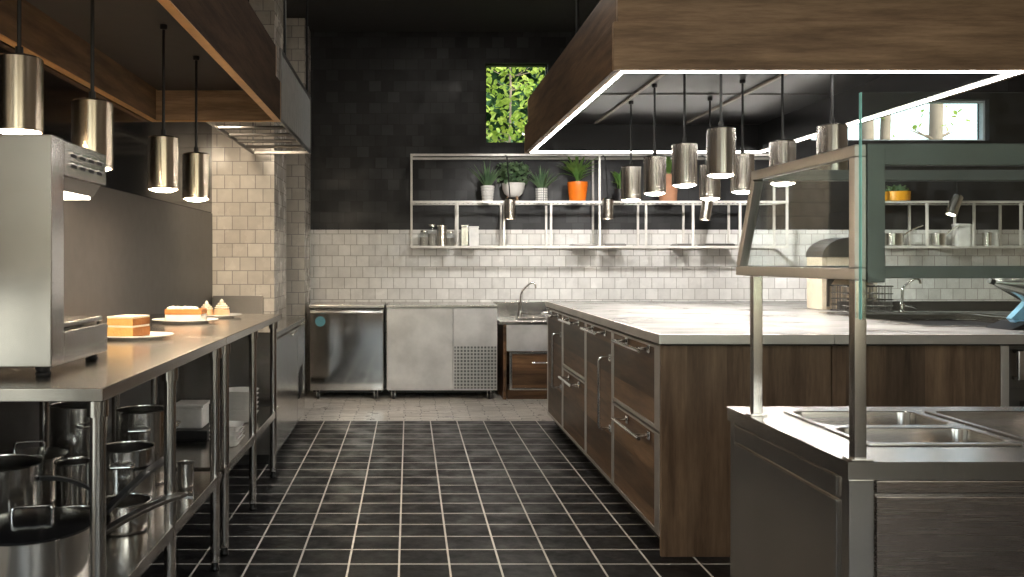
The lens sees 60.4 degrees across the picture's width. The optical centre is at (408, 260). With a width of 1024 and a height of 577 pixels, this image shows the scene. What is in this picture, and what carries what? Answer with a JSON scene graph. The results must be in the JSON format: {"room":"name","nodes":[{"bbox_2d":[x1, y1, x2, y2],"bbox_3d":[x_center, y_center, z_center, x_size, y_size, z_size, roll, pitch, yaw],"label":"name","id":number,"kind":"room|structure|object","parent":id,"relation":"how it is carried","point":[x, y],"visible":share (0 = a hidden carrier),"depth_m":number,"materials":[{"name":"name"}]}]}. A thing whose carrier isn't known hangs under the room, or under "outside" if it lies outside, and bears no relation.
{"room":"commercial kitchen","nodes":[
{"label":"commercial kitchen","id":0,"kind":"room"},
{"bbox_2d":[0,40,211,212],"bbox_3d":[-1.516,-0.870,4.287,0.008,1.000,4.775,0,0,0],"label":"wall","id":1,"kind":"structure","parent":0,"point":[131,131],"depth_m":4.69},
{"bbox_2d":[101,186,209,212],"bbox_3d":[-1.610,-0.485,2.275,0.180,3.430,12.150,0,0,0],"label":"trim","id":2,"kind":"structure","parent":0,"point":[101,186],"depth_m":5.14,"materials":[{"name":"paint"}]},
{"bbox_2d":[0,186,211,451],"bbox_3d":[-1.514,0.432,4.287,0.012,1.595,4.775,0,0,0],"label":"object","id":3,"kind":"structure","parent":2,"relation":"attached to","point":[125,253],"depth_m":4.64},
{"bbox_2d":[212,296,262,313],"bbox_3d":[-1.305,0.347,6.628,0.380,0.165,0.054,0,0,0],"label":"backsplash","id":4,"kind":"structure","parent":2,"relation":"attached to","point":[236,304],"depth_m":6.62,"materials":[{"name":"metal"}]},
{"bbox_2d":[212,0,285,316],"bbox_3d":[-1.278,-0.485,7.010,0.485,3.430,0.660,0,0,0],"label":"wall column","id":5,"kind":"structure","parent":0,"point":[249,189],"depth_m":6.68,"materials":[{"name":"beige tile"}]},
{"bbox_2d":[286,18,310,395],"bbox_3d":[-1.232,-0.485,8.115,0.575,3.430,0.470,0,0,0],"label":"wall pier","id":6,"kind":"object","parent":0,"point":[298,166],"visible":0.21,"depth_m":7.88,"materials":[{"name":"beige tile"}]},
{"bbox_2d":[141,389,729,576],"bbox_3d":[2.390,1.305,2.375,8.220,0.150,12.350,0,0,0],"label":"floor","id":7,"kind":"structure","parent":0,"point":[408,484],"depth_m":4.39,"materials":[{"name":"tile"}]},
{"bbox_2d":[0,337,225,576],"bbox_3d":[-1.125,0.770,2.833,0.760,0.920,1.425,0,0,0],"label":"prep table","id":8,"kind":"object","parent":7,"relation":"on","point":[125,365],"visible":0.62,"depth_m":2.67,"materials":[{"name":"metal"}]},
{"bbox_2d":[0,440,67,503],"bbox_3d":[-1.341,0.747,3.120,0.295,0.207,0.258,0,0,0],"label":"casserole","id":9,"kind":"object","parent":8,"relation":"on","point":[51,454],"visible":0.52,"depth_m":3.08,"materials":[{"name":"metal"}]},
{"bbox_2d":[0,453,89,513],"bbox_3d":[-1.216,0.740,2.720,0.388,0.220,0.260,0,0,0],"label":"saucepan","id":10,"kind":"object","parent":8,"relation":"on","point":[22,478],"visible":0.66,"depth_m":2.68,"materials":[{"name":"metal"}]},
{"bbox_2d":[0,134,106,375],"bbox_3d":[-1.184,-0.015,2.539,0.472,0.650,0.432,0,0,0],"label":"food warmer","id":11,"kind":"object","parent":8,"relation":"on","point":[38,172],"depth_m":2.33,"materials":[{"name":"metal"}]},
{"bbox_2d":[64,192,89,199],"bbox_3d":[-1.177,-0.195,2.580,0.365,0.008,0.270,0,0,0],"label":"heat lamp","id":12,"kind":"object","parent":11,"relation":"attached to","point":[67,195],"depth_m":2.63,"materials":[{"name":"beige"}]},
{"bbox_2d":[54,457,89,506],"bbox_3d":[-1.150,0.770,3.000,0.140,0.160,0.140,0,0,0],"label":"stock pot","id":13,"kind":"object","parent":8,"relation":"on","point":[76,468],"visible":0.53,"depth_m":2.95,"materials":[{"name":"metal"}]},
{"bbox_2d":[48,402,107,457],"bbox_3d":[-1.265,0.700,3.337,0.231,0.300,0.246,0,0,0],"label":"stock pot","id":14,"kind":"object","parent":8,"relation":"on","point":[69,421],"visible":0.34,"depth_m":3.25,"materials":[{"name":"metal"}]},
{"bbox_2d":[0,492,186,576],"bbox_3d":[-0.946,0.748,2.472,0.318,0.205,0.676,0,0,16],"label":"lidded pot","id":15,"kind":"object","parent":8,"relation":"on","point":[41,540],"visible":0.87,"depth_m":2.23,"materials":[{"name":"metal"}]},
{"bbox_2d":[61,456,163,514],"bbox_3d":[-0.984,0.774,2.797,0.220,0.151,0.685,0,0,5],"label":"frying pan","id":16,"kind":"object","parent":8,"relation":"on","point":[148,471],"visible":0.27,"depth_m":2.78,"materials":[{"name":"metal"}]},
{"bbox_2d":[106,440,155,498],"bbox_3d":[-0.985,0.748,3.009,0.200,0.205,0.241,0,0,0],"label":"cooking pot","id":17,"kind":"object","parent":8,"relation":"on","point":[125,460],"visible":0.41,"depth_m":2.96,"materials":[{"name":"metal"}]},
{"bbox_2d":[107,332,172,340],"bbox_3d":[-1.090,0.300,3.460,0.300,0.020,0.240,0,0,0],"label":"dessert plate","id":18,"kind":"object","parent":8,"relation":"on","point":[153,335],"visible":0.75,"depth_m":3.38,"materials":[{"name":"white ceramic"}]},
{"bbox_2d":[107,314,149,336],"bbox_3d":[-1.112,0.257,3.453,0.116,0.081,0.126,0,0,15],"label":"cake slice","id":19,"kind":"object","parent":18,"relation":"on","point":[126,325],"visible":0.96,"depth_m":3.40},
{"bbox_2d":[114,404,180,484],"bbox_3d":[-1.021,0.710,3.353,0.233,0.280,0.246,0,0,37],"label":"stock pot","id":20,"kind":"object","parent":8,"relation":"on","point":[144,422],"visible":0.48,"depth_m":3.29,"materials":[{"name":"metal"}]},
{"bbox_2d":[106,492,193,535],"bbox_3d":[-0.840,0.796,2.760,0.306,0.108,0.176,0,0,0],"label":"saucepan","id":21,"kind":"object","parent":8,"relation":"on","point":[132,501],"visible":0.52,"depth_m":2.72,"materials":[{"name":"metal"}]},
{"bbox_2d":[176,460,194,489],"bbox_3d":[-0.835,0.800,3.250,0.070,0.100,0.070,0,0,0],"label":"beaker","id":22,"kind":"object","parent":8,"relation":"on","point":[185,468],"visible":1,"depth_m":3.23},
{"bbox_2d":[107,314,281,555],"bbox_3d":[-1.125,0.770,4.335,0.760,0.920,1.570,0,0,0],"label":"prep table","id":23,"kind":"object","parent":7,"relation":"on","point":[235,328],"visible":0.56,"depth_m":4.22,"materials":[{"name":"metal"}]},
{"bbox_2d":[152,317,218,323],"bbox_3d":[-1.122,0.300,4.370,0.332,0.020,0.266,0,0,0],"label":"dessert plate","id":24,"kind":"object","parent":23,"relation":"on","point":[208,319],"visible":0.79,"depth_m":4.29,"materials":[{"name":"white ceramic"}]},
{"bbox_2d":[165,306,206,320],"bbox_3d":[-1.120,0.262,4.370,0.184,0.072,0.124,0,0,0],"label":"slice","id":25,"kind":"object","parent":24,"relation":"on","point":[174,313],"visible":1,"depth_m":4.31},
{"bbox_2d":[176,421,209,440],"bbox_3d":[-1.050,0.825,4.225,0.200,0.050,0.250,0,0,0],"label":"storage box","id":26,"kind":"object","parent":23,"relation":"on","point":[182,434],"visible":0.38,"depth_m":4.10,"materials":[{"name":"black plastic"}]},
{"bbox_2d":[176,400,209,427],"bbox_3d":[-1.052,0.743,4.220,0.151,0.115,0.156,0,0,0],"label":"food container","id":27,"kind":"object","parent":26,"relation":"on","point":[191,413],"visible":0.8,"depth_m":4.15,"materials":[{"name":"white plastic"}]},
{"bbox_2d":[207,313,241,317],"bbox_3d":[-1.055,0.300,4.760,0.280,0.020,0.224,0,0,0],"label":"dessert plate","id":28,"kind":"object","parent":23,"relation":"on","point":[231,315],"visible":0.58,"depth_m":4.69,"materials":[{"name":"white ceramic"}]},
{"bbox_2d":[214,299,229,314],"bbox_3d":[-1.020,0.252,4.740,0.087,0.092,0.087,0,0,0],"label":"cake","id":29,"kind":"object","parent":28,"relation":"on","point":[221,308],"visible":0.97,"depth_m":4.71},
{"bbox_2d":[209,434,244,446],"bbox_3d":[-0.840,0.831,4.020,0.150,0.039,0.150,0,0,0],"label":"square dish","id":30,"kind":"object","parent":23,"relation":"on","point":[232,443],"visible":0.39,"depth_m":3.96,"materials":[{"name":"white ceramic"}]},
{"bbox_2d":[209,430,244,439],"bbox_3d":[-0.840,0.810,4.020,0.150,0.039,0.150,0,0,-1],"label":"square dish","id":31,"kind":"object","parent":30,"relation":"on","point":[242,432],"visible":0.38,"depth_m":3.96,"materials":[{"name":"white ceramic"}]},
{"bbox_2d":[209,426,244,435],"bbox_3d":[-0.840,0.790,4.020,0.150,0.039,0.150,0,0,1],"label":"square dish","id":32,"kind":"object","parent":31,"relation":"on","point":[231,433],"visible":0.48,"depth_m":3.96,"materials":[{"name":"white ceramic"}]},
{"bbox_2d":[209,421,244,430],"bbox_3d":[-0.840,0.770,4.020,0.150,0.039,0.150,0,0,0],"label":"square dish","id":33,"kind":"object","parent":32,"relation":"on","point":[233,425],"visible":0.48,"depth_m":4.08,"materials":[{"name":"white ceramic"}]},
{"bbox_2d":[229,410,258,422],"bbox_3d":[-0.900,0.826,4.620,0.190,0.049,0.190,0,0,0],"label":"square dish","id":34,"kind":"object","parent":23,"relation":"on","point":[245,418],"visible":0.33,"depth_m":4.54,"materials":[{"name":"white ceramic"}]},
{"bbox_2d":[229,405,257,414],"bbox_3d":[-0.900,0.801,4.620,0.190,0.049,0.190,0,0,-1],"label":"square dish","id":35,"kind":"object","parent":34,"relation":"on","point":[231,412],"visible":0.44,"depth_m":4.53,"materials":[{"name":"white ceramic"}]},
{"bbox_2d":[229,401,258,410],"bbox_3d":[-0.900,0.777,4.620,0.190,0.049,0.190,0,0,1],"label":"square dish","id":36,"kind":"object","parent":35,"relation":"on","point":[245,408],"visible":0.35,"depth_m":4.53,"materials":[{"name":"white ceramic"}]},
{"bbox_2d":[229,397,258,405],"bbox_3d":[-0.900,0.753,4.620,0.190,0.049,0.190,0,0,0],"label":"square dish","id":37,"kind":"object","parent":36,"relation":"on","point":[231,403],"visible":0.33,"depth_m":4.53,"materials":[{"name":"white ceramic"}]},
{"bbox_2d":[229,392,258,400],"bbox_3d":[-0.900,0.730,4.620,0.190,0.049,0.190,0,0,-1],"label":"square dish","id":38,"kind":"object","parent":37,"relation":"on","point":[235,398],"visible":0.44,"depth_m":4.54,"materials":[{"name":"white ceramic"}]},
{"bbox_2d":[229,387,258,396],"bbox_3d":[-0.900,0.706,4.620,0.190,0.049,0.190,0,0,1],"label":"square dish","id":39,"kind":"object","parent":38,"relation":"on","point":[233,391],"visible":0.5,"depth_m":4.69,"materials":[{"name":"white ceramic"}]},
{"bbox_2d":[159,296,304,463],"bbox_3d":[-1.144,0.748,5.948,0.722,0.965,1.424,0,0,0],"label":"fridge","id":40,"kind":"object","parent":7,"relation":"on","point":[193,382],"visible":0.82,"depth_m":5.27,"materials":[{"name":"metal"}]},
{"bbox_2d":[245,317,304,336],"bbox_3d":[-1.150,0.445,5.948,0.710,0.030,1.424,0,0,0],"label":"countertop","id":41,"kind":"structure","parent":40,"relation":"on","point":[287,323],"depth_m":5.80,"materials":[{"name":"metal"}]},
{"bbox_2d":[309,302,385,398],"bbox_3d":[-0.553,0.810,8.008,0.665,0.840,0.675,0,0,0],"label":"fridge","id":42,"kind":"object","parent":7,"relation":"on","point":[347,339],"visible":1,"depth_m":7.70,"materials":[{"name":"metal"}]},
{"bbox_2d":[309,302,385,307],"bbox_3d":[-0.553,0.404,8.020,0.665,0.028,0.650,0,0,0],"label":"countertop","id":43,"kind":"structure","parent":42,"relation":"on","point":[317,304],"depth_m":7.69,"materials":[{"name":"metal"}]},
{"bbox_2d":[386,302,497,398],"bbox_3d":[0.292,0.810,8.021,0.990,0.840,0.649,0,0,0],"label":"fridge","id":44,"kind":"object","parent":7,"relation":"on","point":[433,347],"visible":1,"depth_m":7.70,"materials":[{"name":"metal"}]},
{"bbox_2d":[386,302,497,307],"bbox_3d":[0.292,0.403,8.021,0.990,0.025,0.648,0,0,0],"label":"countertop","id":45,"kind":"structure","parent":44,"relation":"on","point":[390,304],"depth_m":7.70,"materials":[{"name":"metal"}]},
{"bbox_2d":[493,302,548,399],"bbox_3d":[1.305,0.810,8.001,1.000,0.840,0.688,0,0,0],"label":"sink","id":46,"kind":"object","parent":7,"relation":"on","point":[521,341],"visible":0.44,"depth_m":7.71,"materials":[{"name":"metal"}]},
{"bbox_2d":[518,282,536,316],"bbox_3d":[1.121,0.365,8.256,0.177,0.340,0.052,0,0,13],"label":"faucet","id":47,"kind":"object","parent":46,"relation":"on","point":[534,283],"visible":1,"depth_m":8.26,"materials":[{"name":"silver metal"}]},
{"bbox_2d":[542,308,570,439],"bbox_3d":[1.323,0.791,6.276,0.688,0.878,0.644,0,0,0],"label":"base cabinet","id":48,"kind":"object","parent":7,"relation":"on","point":[554,327],"visible":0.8,"depth_m":6.21,"materials":[{"name":"brown wood"}]},
{"bbox_2d":[558,313,594,466],"bbox_3d":[1.324,0.791,5.564,0.686,0.878,0.769,0,0,0],"label":"base cabinet","id":49,"kind":"object","parent":7,"relation":"on","point":[572,378],"visible":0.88,"depth_m":5.54,"materials":[{"name":"brown wood"}]},
{"bbox_2d":[580,321,623,498],"bbox_3d":[1.323,0.791,4.832,0.688,0.878,0.682,0,0,0],"label":"base cabinet","id":50,"kind":"object","parent":7,"relation":"on","point":[598,344],"visible":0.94,"depth_m":4.78,"materials":[{"name":"brown wood"}]},
{"bbox_2d":[611,330,661,538],"bbox_3d":[1.324,0.791,4.063,0.686,0.878,0.844,0,0,0],"label":"base cabinet","id":51,"kind":"object","parent":7,"relation":"on","point":[635,418],"visible":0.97,"depth_m":3.99,"materials":[{"name":"brown wood"}]},
{"bbox_2d":[545,301,833,344],"bbox_3d":[1.395,0.328,5.103,0.724,0.047,3.019,0,0,0],"label":"countertop","id":52,"kind":"structure","parent":51,"relation":"on","point":[656,323],"depth_m":4.15,"materials":[{"name":"stone"}]},
{"bbox_2d":[660,345,830,556],"bbox_3d":[1.401,0.791,3.627,0.707,0.878,0.024,0,0,0],"label":"end panel","id":53,"kind":"object","parent":7,"relation":"on","point":[698,383],"visible":0.69,"depth_m":3.62,"materials":[{"name":"brown wood"}]},
{"bbox_2d":[727,407,1023,576],"bbox_3d":[1.565,0.795,1.958,1.470,0.830,0.625,0,0,0],"label":"serving counter","id":54,"kind":"object","parent":7,"relation":"on","point":[799,508],"depth_m":1.67,"materials":[{"name":"metal"}]},
{"bbox_2d":[783,410,961,426],"bbox_3d":[1.103,0.434,2.089,0.327,0.116,0.215,0,0,0],"label":"pan","id":55,"kind":"object","parent":54,"relation":"in","point":[822,418],"visible":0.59,"depth_m":2.18,"materials":[{"name":"metal"}]},
{"bbox_2d":[736,92,1023,461],"bbox_3d":[1.544,0.032,1.943,1.413,0.697,0.618,0,0,0],"label":"sneeze guard","id":56,"kind":"object","parent":54,"relation":"on","point":[866,175],"visible":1,"depth_m":1.65,"materials":[{"name":"metal"}]},
{"bbox_2d":[825,426,1021,444],"bbox_3d":[1.103,0.434,1.883,0.327,0.116,0.190,0,0,0],"label":"pan","id":57,"kind":"object","parent":54,"relation":"in","point":[875,435],"visible":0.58,"depth_m":1.96,"materials":[{"name":"metal"}]},
{"bbox_2d":[924,410,1023,440],"bbox_3d":[1.565,0.434,1.992,0.540,0.116,0.408,0,0,0],"label":"pan","id":58,"kind":"object","parent":54,"relation":"in","point":[1010,423],"visible":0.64,"depth_m":2.18,"materials":[{"name":"metal"}]},
{"bbox_2d":[830,345,1000,406],"bbox_3d":[2.109,0.791,3.627,0.700,0.878,0.024,0,0,0],"label":"end panel","id":59,"kind":"object","parent":7,"relation":"on","point":[896,375],"visible":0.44,"depth_m":3.62,"materials":[{"name":"brown wood"}]},
{"bbox_2d":[999,345,1023,406],"bbox_3d":[3.195,0.791,3.792,1.470,0.878,0.415,0,0,0],"label":"base cabinet","id":60,"kind":"object","parent":7,"relation":"on","point":[1012,356],"visible":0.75,"depth_m":3.62,"materials":[{"name":"silver metal"}]},
{"bbox_3d":[2.769,0.791,5.112,2.163,0.878,2.935,0,0,0],"label":"cabinet","id":61,"kind":"object","parent":7,"relation":"on","visible":0},
{"bbox_2d":[642,301,1023,344],"bbox_3d":[2.854,0.328,5.101,2.191,0.047,3.017,0,0,0],"label":"countertop","id":62,"kind":"structure","parent":61,"relation":"on","point":[793,314],"depth_m":4.25,"materials":[{"name":"stone"}]},
{"bbox_2d":[805,237,876,309],"bbox_3d":[2.747,0.079,5.522,0.355,0.451,0.235,0,0,0],"label":"countertop oven","id":63,"kind":"object","parent":62,"relation":"on","point":[833,251],"visible":0.46,"depth_m":5.44,"materials":[{"name":"beige metal"}]},
{"bbox_2d":[805,237,848,256],"bbox_3d":[2.747,-0.086,5.522,0.355,0.122,0.235,0,0,0],"label":"hood","id":64,"kind":"object","parent":63,"relation":"attached to","point":[833,247],"depth_m":5.40,"materials":[{"name":"metal"}]},
{"bbox_2d":[830,284,893,311],"bbox_3d":[2.735,0.225,5.260,0.277,0.162,0.210,0,0,0],"label":"wire basket","id":65,"kind":"object","parent":62,"relation":"on","point":[842,285],"visible":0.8,"depth_m":5.21,"materials":[{"name":"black metal"}]},
{"bbox_2d":[898,278,921,311],"bbox_3d":[2.967,0.200,5.150,0.129,0.208,0.042,0,0,13],"label":"faucet","id":66,"kind":"object","parent":62,"relation":"on","point":[902,305],"visible":0.87,"depth_m":5.15,"materials":[{"name":"silver metal"}]},
{"bbox_2d":[818,301,1021,326],"bbox_3d":[3.160,0.388,4.675,1.540,0.285,1.310,0,0,0],"label":"island sink","id":67,"kind":"object","parent":62,"relation":"in","point":[920,305],"visible":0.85,"depth_m":5.30,"materials":[{"name":"metal"}]},
{"bbox_2d":[840,314,1005,322],"bbox_3d":[2.835,0.419,4.550,0.826,0.222,0.996,0,0,0],"label":"basin","id":68,"kind":"object","parent":67,"relation":"in","point":[871,316],"depth_m":5.04,"materials":[{"name":"metal"}]},
{"bbox_2d":[986,278,1023,329],"bbox_3d":[2.829,0.154,3.900,0.462,0.299,0.200,0,0,0],"label":"stand mixer","id":69,"kind":"object","parent":62,"relation":"on","point":[1014,287],"visible":0.91,"depth_m":3.88,"materials":[{"name":"blue metal"}]},
{"bbox_2d":[286,0,599,31],"bbox_3d":[2.390,-2.275,2.375,8.220,0.150,12.350,0,0,0],"label":"ceiling","id":70,"kind":"structure","parent":0,"point":[323,15],"depth_m":7.76,"materials":[{"name":"paint"}]},
{"bbox_2d":[0,0,280,200],"bbox_3d":[-1.129,-1.244,3.558,0.758,1.912,3.217,0,0,0],"label":"pendant lamp","id":71,"kind":"object","parent":70,"relation":"hanging from","point":[21,74],"depth_m":3.73,"materials":[{"name":"metal"}]},
{"bbox_2d":[206,0,310,153],"bbox_3d":[-0.975,-1.509,5.888,0.451,1.382,1.545,0,0,0],"label":"range hood","id":72,"kind":"object","parent":70,"relation":"hanging from","point":[295,98],"visible":0.81,"depth_m":5.78,"materials":[{"name":"metal"}]},
{"bbox_2d":[524,0,1023,201],"bbox_3d":[1.827,-1.294,5.322,1.865,1.812,3.045,0,0,0],"label":"pendant lamp","id":73,"kind":"object","parent":70,"relation":"hanging from","point":[720,140],"depth_m":4.08,"materials":[{"name":"metal"}]},
{"bbox_2d":[480,185,493,200],"bbox_3d":[0.739,-0.632,8.190,0.133,0.150,0.133,0,0,0],"label":"pot","id":74,"kind":"object","parent":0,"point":[487,191],"depth_m":8.14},
{"bbox_2d":[311,32,1023,388],"bbox_3d":[2.390,-0.485,8.440,8.220,3.430,0.180,0,0,0],"label":"wall","id":75,"kind":"structure","parent":0,"point":[379,99],"depth_m":8.35,"materials":[{"name":"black tile"}]},
{"bbox_2d":[486,65,546,142],"bbox_3d":[1.035,-1.518,8.440,0.600,0.765,0.060,0,0,0],"label":"window","id":76,"kind":"structure","parent":75,"relation":"in","point":[545,66],"depth_m":8.41,"materials":[{"name":"black metal"}]},
{"bbox_2d":[493,302,548,316],"bbox_3d":[1.305,0.463,8.335,1.000,0.145,0.020,0,0,0],"label":"backsplash","id":77,"kind":"structure","parent":75,"relation":"attached to","point":[505,309],"depth_m":8.33,"materials":[{"name":"metal"}]},
{"bbox_2d":[410,154,788,248],"bbox_3d":[1.760,-0.555,8.193,3.496,0.873,0.307,0,0,0],"label":"wall shelf","id":78,"kind":"object","parent":75,"relation":"attached to","point":[599,158],"visible":0.92,"depth_m":8.04,"materials":[{"name":"metal"}]},
{"bbox_2d":[428,224,435,245],"bbox_3d":[0.217,-0.245,8.200,0.080,0.210,0.080,0,0,0],"label":"glass jar","id":79,"kind":"object","parent":78,"relation":"on","point":[431,237],"visible":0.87,"depth_m":8.17,"materials":[{"name":"clear glass"}]},
{"bbox_2d":[436,225,447,245],"bbox_3d":[0.311,-0.240,8.200,0.106,0.200,0.106,0,0,0],"label":"tin","id":80,"kind":"object","parent":78,"relation":"on","point":[441,229],"visible":0.85,"depth_m":8.16,"materials":[{"name":"metal"}]},
{"bbox_2d":[461,225,467,245],"bbox_3d":[0.523,-0.240,8.200,0.068,0.200,0.068,0,0,0],"label":"tin","id":81,"kind":"object","parent":78,"relation":"on","point":[464,228],"visible":0.97,"depth_m":8.17,"materials":[{"name":"metal"}]},
{"bbox_2d":[468,226,478,245],"bbox_3d":[0.608,-0.233,8.200,0.094,0.185,0.094,0,0,0],"label":"tin","id":82,"kind":"object","parent":78,"relation":"on","point":[473,231],"visible":0.94,"depth_m":8.15,"materials":[{"name":"white metal"}]},
{"bbox_2d":[468,159,506,200],"bbox_3d":[0.754,-0.755,8.154,0.331,0.397,0.360,0,0,43],"label":"potted grass","id":83,"kind":"object","parent":78,"relation":"on","point":[487,190],"depth_m":8.14,"materials":[{"name":"plant"}]},
{"bbox_2d":[505,155,514,218],"bbox_3d":[0.924,-0.682,7.975,0.100,0.597,0.130,0,0,0],"label":"spot lamp","id":84,"kind":"object","parent":78,"relation":"attached to","point":[509,202],"visible":1,"depth_m":7.92,"materials":[{"name":"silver metal"}]},
{"bbox_2d":[497,161,529,200],"bbox_3d":[0.983,-0.746,8.186,0.321,0.381,0.255,0,0,0],"label":"potted plant","id":85,"kind":"object","parent":78,"relation":"on","point":[517,187],"visible":0.88,"depth_m":8.13,"materials":[{"name":"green plant"}]},
{"bbox_2d":[502,182,524,200],"bbox_3d":[0.984,-0.643,8.190,0.216,0.177,0.216,0,0,0],"label":"pot","id":86,"kind":"object","parent":85,"relation":"on","point":[516,188],"depth_m":8.11,"materials":[{"name":"white ceramic"}]},
{"bbox_2d":[526,165,563,200],"bbox_3d":[1.238,-0.732,8.194,0.313,0.350,0.388,0,0,-42],"label":"potted grass","id":87,"kind":"object","parent":78,"relation":"on","point":[541,192],"depth_m":8.15,"materials":[{"name":"plant"}]},
{"bbox_2d":[535,188,547,200],"bbox_3d":[1.247,-0.622,8.190,0.114,0.130,0.114,0,0,0],"label":"pot","id":88,"kind":"object","parent":87,"relation":"on","point":[541,194],"depth_m":8.14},
{"bbox_2d":[559,153,596,200],"bbox_3d":[1.586,-0.808,8.164,0.384,0.501,0.402,0,0,-11],"label":"potted palm","id":89,"kind":"object","parent":78,"relation":"on","point":[577,190],"visible":0.9,"depth_m":8.12,"materials":[{"name":"orange ceramic"}]},
{"bbox_2d":[567,181,587,200],"bbox_3d":[1.586,-0.649,8.190,0.188,0.185,0.188,0,0,0],"label":"pot","id":90,"kind":"object","parent":89,"relation":"on","point":[577,190],"depth_m":8.12,"materials":[{"name":"orange ceramic"}]},
{"bbox_2d":[602,155,613,218],"bbox_3d":[1.821,-0.682,7.975,0.100,0.597,0.130,0,0,0],"label":"spot lamp","id":91,"kind":"object","parent":78,"relation":"attached to","point":[607,203],"visible":1,"depth_m":7.92,"materials":[{"name":"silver metal"}]},
{"bbox_2d":[612,171,621,200],"bbox_3d":[2.001,-0.714,8.192,0.185,0.314,0.239,0,0,0],"label":"potted grass","id":92,"kind":"object","parent":78,"relation":"on","point":[617,192],"depth_m":8.16,"materials":[{"name":"green plant"}]},
{"bbox_2d":[659,153,677,200],"bbox_3d":[2.444,-0.792,8.199,0.258,0.471,0.321,0,0,-20],"label":"potted palm","id":93,"kind":"object","parent":78,"relation":"on","point":[671,191],"visible":0.41,"depth_m":8.11,"materials":[{"name":"ceramic"}]},
{"bbox_2d":[659,174,677,200],"bbox_3d":[2.438,-0.684,8.190,0.196,0.255,0.196,0,0,0],"label":"pot","id":94,"kind":"object","parent":93,"relation":"on","point":[671,191],"depth_m":8.11,"materials":[{"name":"ceramic"}]},
{"bbox_2d":[699,155,712,220],"bbox_3d":[2.721,-0.675,7.961,0.121,0.612,0.117,0,0,34],"label":"spot lamp","id":95,"kind":"object","parent":78,"relation":"attached to","point":[706,206],"visible":0.71,"depth_m":7.92,"materials":[{"name":"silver metal"}]},
{"bbox_2d":[811,101,984,140],"bbox_3d":[4.715,-1.353,8.440,1.710,0.395,0.060,0,0,0],"label":"window","id":96,"kind":"structure","parent":75,"relation":"in","point":[981,103],"depth_m":8.41,"materials":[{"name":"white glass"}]},
{"bbox_2d":[885,201,1023,248],"bbox_3d":[5.230,-0.555,8.193,1.757,0.873,0.307,0,0,0],"label":"wall shelf","id":97,"kind":"object","parent":75,"relation":"attached to","point":[909,203],"visible":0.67,"depth_m":8.04,"materials":[{"name":"metal"}]},
{"bbox_2d":[885,184,910,200],"bbox_3d":[4.585,-0.637,8.190,0.244,0.161,0.244,0,0,0],"label":"potted succulent","id":98,"kind":"object","parent":97,"relation":"on","point":[895,193],"visible":0.8,"depth_m":8.11,"materials":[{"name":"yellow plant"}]},
{"bbox_2d":[885,191,910,200],"bbox_3d":[4.585,-0.604,8.190,0.244,0.095,0.244,0,0,0],"label":"pot","id":99,"kind":"object","parent":98,"relation":"on","point":[889,195],"depth_m":8.09,"materials":[{"name":"yellow ceramic"}]},
{"bbox_2d":[885,225,922,245],"bbox_3d":[4.623,-0.238,8.190,0.363,0.196,0.210,0,0,0],"label":"saucepan","id":100,"kind":"object","parent":97,"relation":"on","point":[891,239],"visible":0.73,"depth_m":8.10,"materials":[{"name":"metal"}]},
{"bbox_2d":[929,225,958,245],"bbox_3d":[5.018,-0.238,8.190,0.255,0.195,0.160,0,0,0],"label":"saucepan","id":101,"kind":"object","parent":97,"relation":"on","point":[935,239],"visible":0.82,"depth_m":8.13,"materials":[{"name":"metal"}]},
{"bbox_2d":[945,166,963,216],"bbox_3d":[4.988,-0.693,7.975,0.155,0.575,0.130,0,0,0],"label":"spot lamp","id":102,"kind":"object","parent":97,"relation":"attached to","point":[955,202],"visible":0.93,"depth_m":7.92,"materials":[{"name":"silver metal"}]},
{"bbox_2d":[951,224,970,245],"bbox_3d":[5.203,-0.245,8.200,0.114,0.210,0.114,0,0,0],"label":"tin","id":103,"kind":"object","parent":97,"relation":"on","point":[961,234],"visible":0.91,"depth_m":8.14,"materials":[{"name":"white metal"}]},
{"bbox_2d":[982,232,991,245],"bbox_3d":[5.448,-0.205,8.200,0.086,0.130,0.086,0,0,0],"label":"tin","id":104,"kind":"object","parent":97,"relation":"on","point":[986,236],"visible":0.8,"depth_m":8.17,"materials":[{"name":"metal"}]},
{"label":"outside","id":105,"kind":"structure","parent":0,"visible":0},
{"bbox_3d":[5.000,1.280,16.275,22.000,0.100,15.450,0,0,0],"label":"ground","id":106,"kind":"structure","parent":105,"visible":0},
{"bbox_2d":[486,67,544,141],"bbox_3d":[1.209,-0.853,10.597,1.135,4.168,0.951,0,0,0],"label":"sapling","id":107,"kind":"object","parent":106,"relation":"on","point":[516,115],"visible":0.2,"depth_m":10.55,"materials":[{"name":"green plant"}]},
{"bbox_2d":[486,67,544,141],"bbox_3d":[1.600,-1.520,12.639,5.600,5.499,1.522,0,0,0],"label":"hedge","id":108,"kind":"object","parent":106,"relation":"on","point":[495,75],"visible":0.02,"depth_m":12.39,"materials":[{"name":"green plant"}]},
{"bbox_2d":[862,120,873,138],"bbox_3d":[5.806,-1.369,11.000,0.232,5.204,0.220,0,0,0],"label":"tree","id":109,"kind":"object","parent":106,"relation":"on","point":[867,127],"visible":0.02,"depth_m":10.93,"materials":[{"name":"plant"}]},
{"bbox_2d":[880,115,894,138],"bbox_3d":[6.149,-1.649,11.204,0.337,5.767,0.185,0,0,0],"label":"tree","id":110,"kind":"object","parent":106,"relation":"on","point":[885,122],"visible":0.19,"depth_m":11.15,"materials":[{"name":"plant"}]},
{"bbox_2d":[905,104,970,138],"bbox_3d":[6.702,-1.804,11.001,0.878,6.076,0.716,0,0,0],"label":"tree","id":111,"kind":"object","parent":106,"relation":"on","point":[936,125],"visible":0.2,"depth_m":10.94,"materials":[{"name":"green plant"}]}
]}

